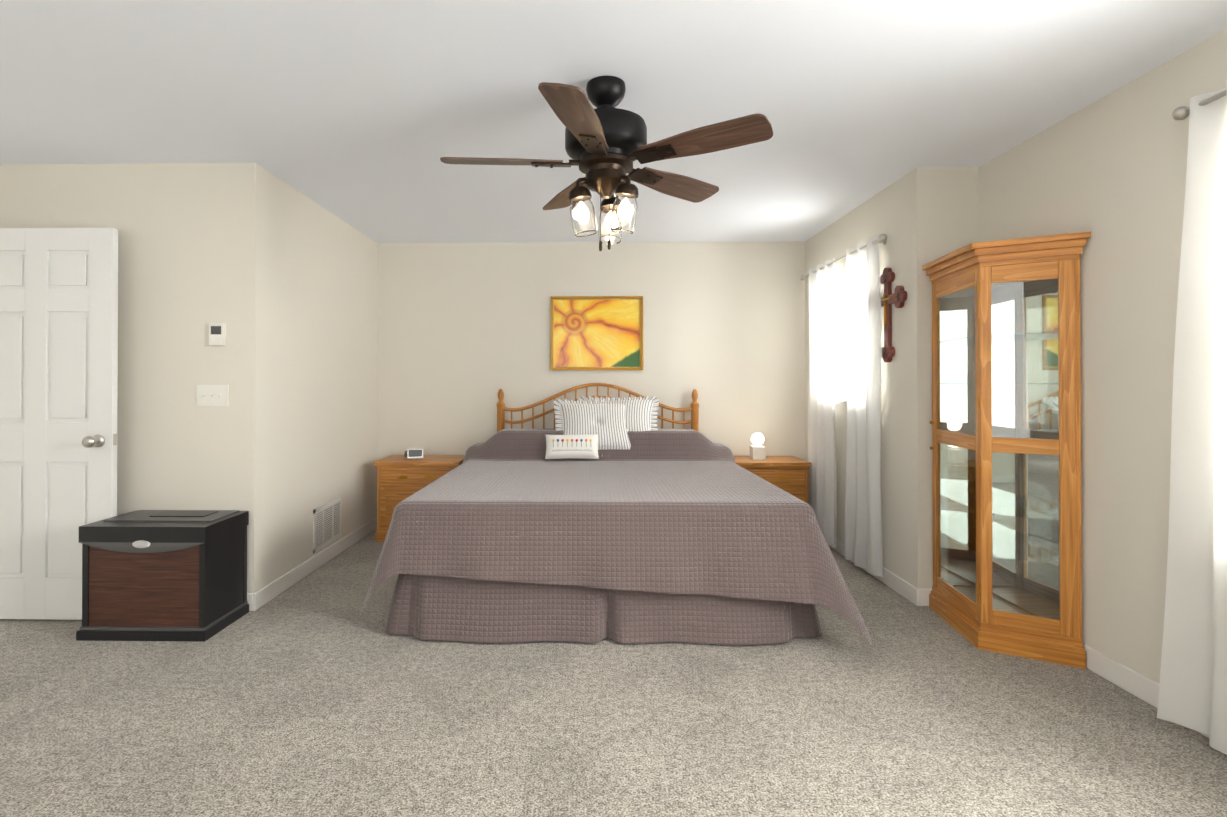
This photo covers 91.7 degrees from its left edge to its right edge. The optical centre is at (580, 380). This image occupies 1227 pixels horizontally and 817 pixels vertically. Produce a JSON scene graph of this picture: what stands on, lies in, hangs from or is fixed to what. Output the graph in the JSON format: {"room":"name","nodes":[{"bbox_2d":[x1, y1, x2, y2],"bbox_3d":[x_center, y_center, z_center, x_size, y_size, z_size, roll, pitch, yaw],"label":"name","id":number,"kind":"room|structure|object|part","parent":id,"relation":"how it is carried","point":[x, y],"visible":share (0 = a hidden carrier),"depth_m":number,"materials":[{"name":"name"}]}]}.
{"room":"bedroom","nodes":[
{"label":"bedroom","id":0,"kind":"room"},
{"bbox_2d":[0,163,233,515],"bbox_3d":[-2.640,0.032,3.316,1.490,2.440,0.120,0,0,1],"label":"wall","id":1,"kind":"structure","parent":0,"point":[173,223],"depth_m":3.25,"materials":[{"name":"paint"}]},
{"bbox_2d":[197,385,228,405],"bbox_3d":[-2.006,0.084,3.233,0.172,0.116,0.021,0,0,1],"label":"switch plate","id":2,"kind":"object","parent":1,"relation":"attached to","point":[212,395],"visible":1,"depth_m":3.24,"materials":[{"name":"white plastic"}]},
{"bbox_2d":[209,323,225,345],"bbox_3d":[-1.976,-0.248,3.232,0.080,0.120,0.025,0,0,1],"label":"thermostat","id":3,"kind":"object","parent":1,"relation":"attached to","point":[217,334],"visible":1,"depth_m":3.22,"materials":[{"name":"white plastic"}]},
{"bbox_2d":[247,593,250,610],"bbox_3d":[-2.516,1.204,3.238,1.440,0.095,0.017,0,0,1],"label":"baseboard","id":4,"kind":"structure","parent":1,"relation":"attached to","point":[248,594],"depth_m":3.22,"materials":[{"name":"white wood"}]},
{"bbox_2d":[233,163,377,592],"bbox_3d":[-1.819,0.037,4.174,0.120,2.440,1.865,0,0,1],"label":"wall","id":5,"kind":"structure","parent":0,"point":[305,356],"depth_m":3.70,"materials":[{"name":"paint"}]},
{"bbox_2d":[251,517,376,610],"bbox_3d":[-1.756,1.210,4.142,0.017,0.095,1.843,0,0,1],"label":"baseboard","id":6,"kind":"structure","parent":5,"relation":"attached to","point":[270,591],"depth_m":3.80,"materials":[{"name":"white wood"}]},
{"bbox_2d":[313,497,341,552],"bbox_3d":[-1.755,1.000,4.135,0.009,0.285,0.440,0,0,1],"label":"air vent","id":7,"kind":"object","parent":5,"relation":"in","point":[327,523],"visible":0.98,"depth_m":4.11,"materials":[{"name":"white metal"}]},
{"bbox_2d":[377,241,804,459],"bbox_3d":[0.083,0.043,5.133,3.890,2.440,0.120,0,0,1],"label":"wall","id":8,"kind":"structure","parent":0,"point":[464,333],"depth_m":5.08,"materials":[{"name":"paint"}]},
{"bbox_2d":[551,296,642,369],"bbox_3d":[0.139,-0.399,5.059,0.785,0.628,0.026,0,0,1],"label":"framed picture","id":9,"kind":"object","parent":8,"relation":"attached to","point":[596,332],"visible":0.98,"depth_m":5.06,"materials":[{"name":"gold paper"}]},
{"bbox_2d":[0,529,1226,816],"bbox_3d":[-0.546,1.295,2.089,5.720,0.100,6.215,0,0,1],"label":"floor","id":10,"kind":"structure","parent":0,"point":[314,693],"depth_m":2.14,"materials":[{"name":"carpet"}]},
{"bbox_2d":[76,510,248,641],"bbox_3d":[-2.104,0.973,3.029,0.624,0.556,0.373,0,0,1],"label":"humidifier","id":11,"kind":"object","parent":10,"relation":"on","point":[164,575],"visible":0.98,"depth_m":2.87,"materials":[{"name":"black plastic"}]},
{"bbox_2d":[373,455,463,541],"bbox_3d":[-1.275,0.949,4.829,0.665,0.625,0.464,0,0,1],"label":"nightstand","id":12,"kind":"object","parent":10,"relation":"on","point":[400,478],"visible":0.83,"depth_m":4.63,"materials":[{"name":"brown wood"}]},
{"bbox_2d":[404,449,423,458],"bbox_3d":[-1.366,0.597,4.873,0.188,0.084,0.170,0,0,1],"label":"alarm clock","id":13,"kind":"object","parent":12,"relation":"on","point":[412,453],"visible":0.98,"depth_m":4.81,"materials":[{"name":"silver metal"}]},
{"bbox_2d":[360,383,872,646],"bbox_3d":[0.158,0.636,3.867,2.357,1.239,2.354,0,0,1],"label":"bed","id":14,"kind":"object","parent":10,"relation":"on","point":[597,518],"visible":1,"depth_m":2.85,"materials":[{"name":"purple fabric"}]},
{"bbox_2d":[545,434,598,458],"bbox_3d":[-0.064,0.497,4.447,0.405,0.175,0.148,0,0,1],"label":"pillow","id":15,"kind":"object","parent":14,"relation":"on","point":[568,446],"depth_m":4.41,"materials":[{"name":"white fabric"}]},
{"bbox_3d":[0.143,0.642,5.008,1.707,1.239,0.072,0,0,1],"label":"headboard","id":16,"kind":"part","parent":14,"relation":"part of","materials":[{"name":"brown wood"}]},
{"bbox_2d":[734,456,811,503],"bbox_3d":[1.462,0.948,4.781,0.640,0.625,0.464,0,0,1],"label":"nightstand","id":17,"kind":"object","parent":10,"relation":"on","point":[789,474],"visible":0.25,"depth_m":4.58,"materials":[{"name":"brown wood"}]},
{"bbox_2d":[750,433,765,459],"bbox_3d":[1.422,0.528,4.771,0.104,0.212,0.104,0,0,1],"label":"table lamp","id":18,"kind":"object","parent":17,"relation":"on","point":[757,451],"visible":1,"depth_m":4.72,"materials":[{"name":"white plastic"}]},
{"bbox_2d":[922,231,1090,668],"bbox_3d":[2.009,0.282,2.910,0.382,1.936,0.740,0,0,1],"label":"curio cabinet","id":19,"kind":"object","parent":10,"relation":"on","point":[1005,447],"visible":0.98,"depth_m":2.79,"materials":[{"name":"brown wood"}]},
{"bbox_3d":[2.027,0.308,2.948,0.281,1.515,0.614,0,0,1],"label":"glass","id":20,"kind":"part","parent":19,"relation":"part of","materials":[{"name":"clear glass"}]},
{"bbox_2d":[0,0,1226,242],"bbox_3d":[-0.546,-1.244,2.103,5.720,0.100,6.215,0,0,1],"label":"ceiling","id":21,"kind":"structure","parent":0,"point":[362,116],"depth_m":2.44,"materials":[{"name":"paint"}]},
{"bbox_2d":[440,75,772,250],"bbox_3d":[0.064,-0.851,2.392,1.239,0.681,1.270,0,0,1],"label":"fan","id":22,"kind":"object","parent":21,"relation":"hanging from","point":[606,145],"visible":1,"depth_m":2.31,"materials":[{"name":"brown wood"}]},
{"bbox_3d":[0.103,-0.964,2.403,0.330,0.456,0.330,0,0,1],"label":"motor","id":23,"kind":"part","parent":22,"relation":"part of","materials":[{"name":"black metal"}]},
{"bbox_2d":[805,167,938,588],"bbox_3d":[1.951,0.037,4.175,0.120,2.440,1.730,0,0,1],"label":"wall","id":24,"kind":"structure","parent":0,"point":[901,213],"depth_m":3.46,"materials":[{"name":"paint"}]},
{"bbox_2d":[834,276,846,404],"bbox_3d":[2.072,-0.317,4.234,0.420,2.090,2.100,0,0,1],"label":"alcove window","id":25,"kind":"structure","parent":24,"relation":"in","point":[840,365],"depth_m":4.57,"materials":[{"name":"white glass"}]},
{"bbox_2d":[800,234,886,577],"bbox_3d":[1.842,0.163,4.246,0.097,2.100,1.396,0,0,1],"label":"curtain","id":26,"kind":"object","parent":24,"relation":"hanging from","point":[863,509],"visible":0.96,"depth_m":3.99,"materials":[{"name":"fabric"}]},
{"bbox_3d":[1.849,-0.852,4.251,0.084,0.048,1.396,0,0,1],"label":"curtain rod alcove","id":27,"kind":"part","parent":26,"relation":"part of","materials":[{"name":"grey metal"}]},
{"bbox_2d":[828,538,922,605],"bbox_3d":[1.886,1.210,4.145,0.017,0.095,1.708,0,0,1],"label":"baseboard","id":28,"kind":"structure","parent":24,"relation":"attached to","point":[910,592],"depth_m":3.49,"materials":[{"name":"white wood"}]},
{"bbox_2d":[880,268,906,362],"bbox_3d":[1.861,-0.396,3.614,0.036,0.578,0.408,0,0,1],"label":"cross","id":29,"kind":"object","parent":24,"relation":"attached to","point":[898,298],"depth_m":3.59,"materials":[{"name":"brown wood"}]},
{"bbox_2d":[938,167,978,257],"bbox_3d":[2.167,0.033,3.366,0.340,2.440,0.120,0,0,1],"label":"wall","id":30,"kind":"structure","parent":0,"point":[958,205],"depth_m":3.31,"materials":[{"name":"paint"}]},
{"bbox_2d":[923,589,931,605],"bbox_3d":[2.046,1.205,3.294,0.300,0.095,0.015,0,0,1],"label":"baseboard","id":31,"kind":"structure","parent":30,"relation":"attached to","point":[926,592],"depth_m":3.29,"materials":[{"name":"white wood"}]},
{"bbox_2d":[978,28,1226,682],"bbox_3d":[2.237,0.020,1.121,0.120,2.440,4.365,0,0,1],"label":"wall","id":32,"kind":"structure","parent":0,"point":[1108,171],"depth_m":2.41,"materials":[{"name":"paint"}]},
{"bbox_2d":[1083,644,1209,738],"bbox_3d":[2.171,1.193,1.191,0.017,0.095,4.215,0,0,1],"label":"baseboard","id":33,"kind":"structure","parent":32,"relation":"attached to","point":[1136,684],"depth_m":2.39,"materials":[{"name":"white wood"}]},
{"bbox_2d":[1157,86,1226,754],"bbox_3d":[2.118,0.118,1.279,0.121,2.185,1.733,0,0,1],"label":"curtain","id":34,"kind":"object","parent":32,"relation":"hanging from","point":[1193,685],"visible":1,"depth_m":2.04,"materials":[{"name":"fabric"}]},
{"bbox_3d":[2.127,-0.944,1.266,0.102,0.048,1.696,0,0,1],"label":"curtain rod","id":35,"kind":"part","parent":34,"relation":"part of","materials":[{"name":"grey metal"}]},
{"bbox_3d":[-3.363,0.020,1.153,0.120,2.440,4.230,0,0,1],"label":"wall","id":36,"kind":"structure","parent":0,"visible":0},
{"bbox_2d":[0,228,117,619],"bbox_3d":[-2.828,0.224,3.060,0.812,2.030,0.115,0,0,1],"label":"door","id":37,"kind":"structure","parent":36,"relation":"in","point":[58,371],"depth_m":3.08,"materials":[{"name":"white wood"}]}
]}

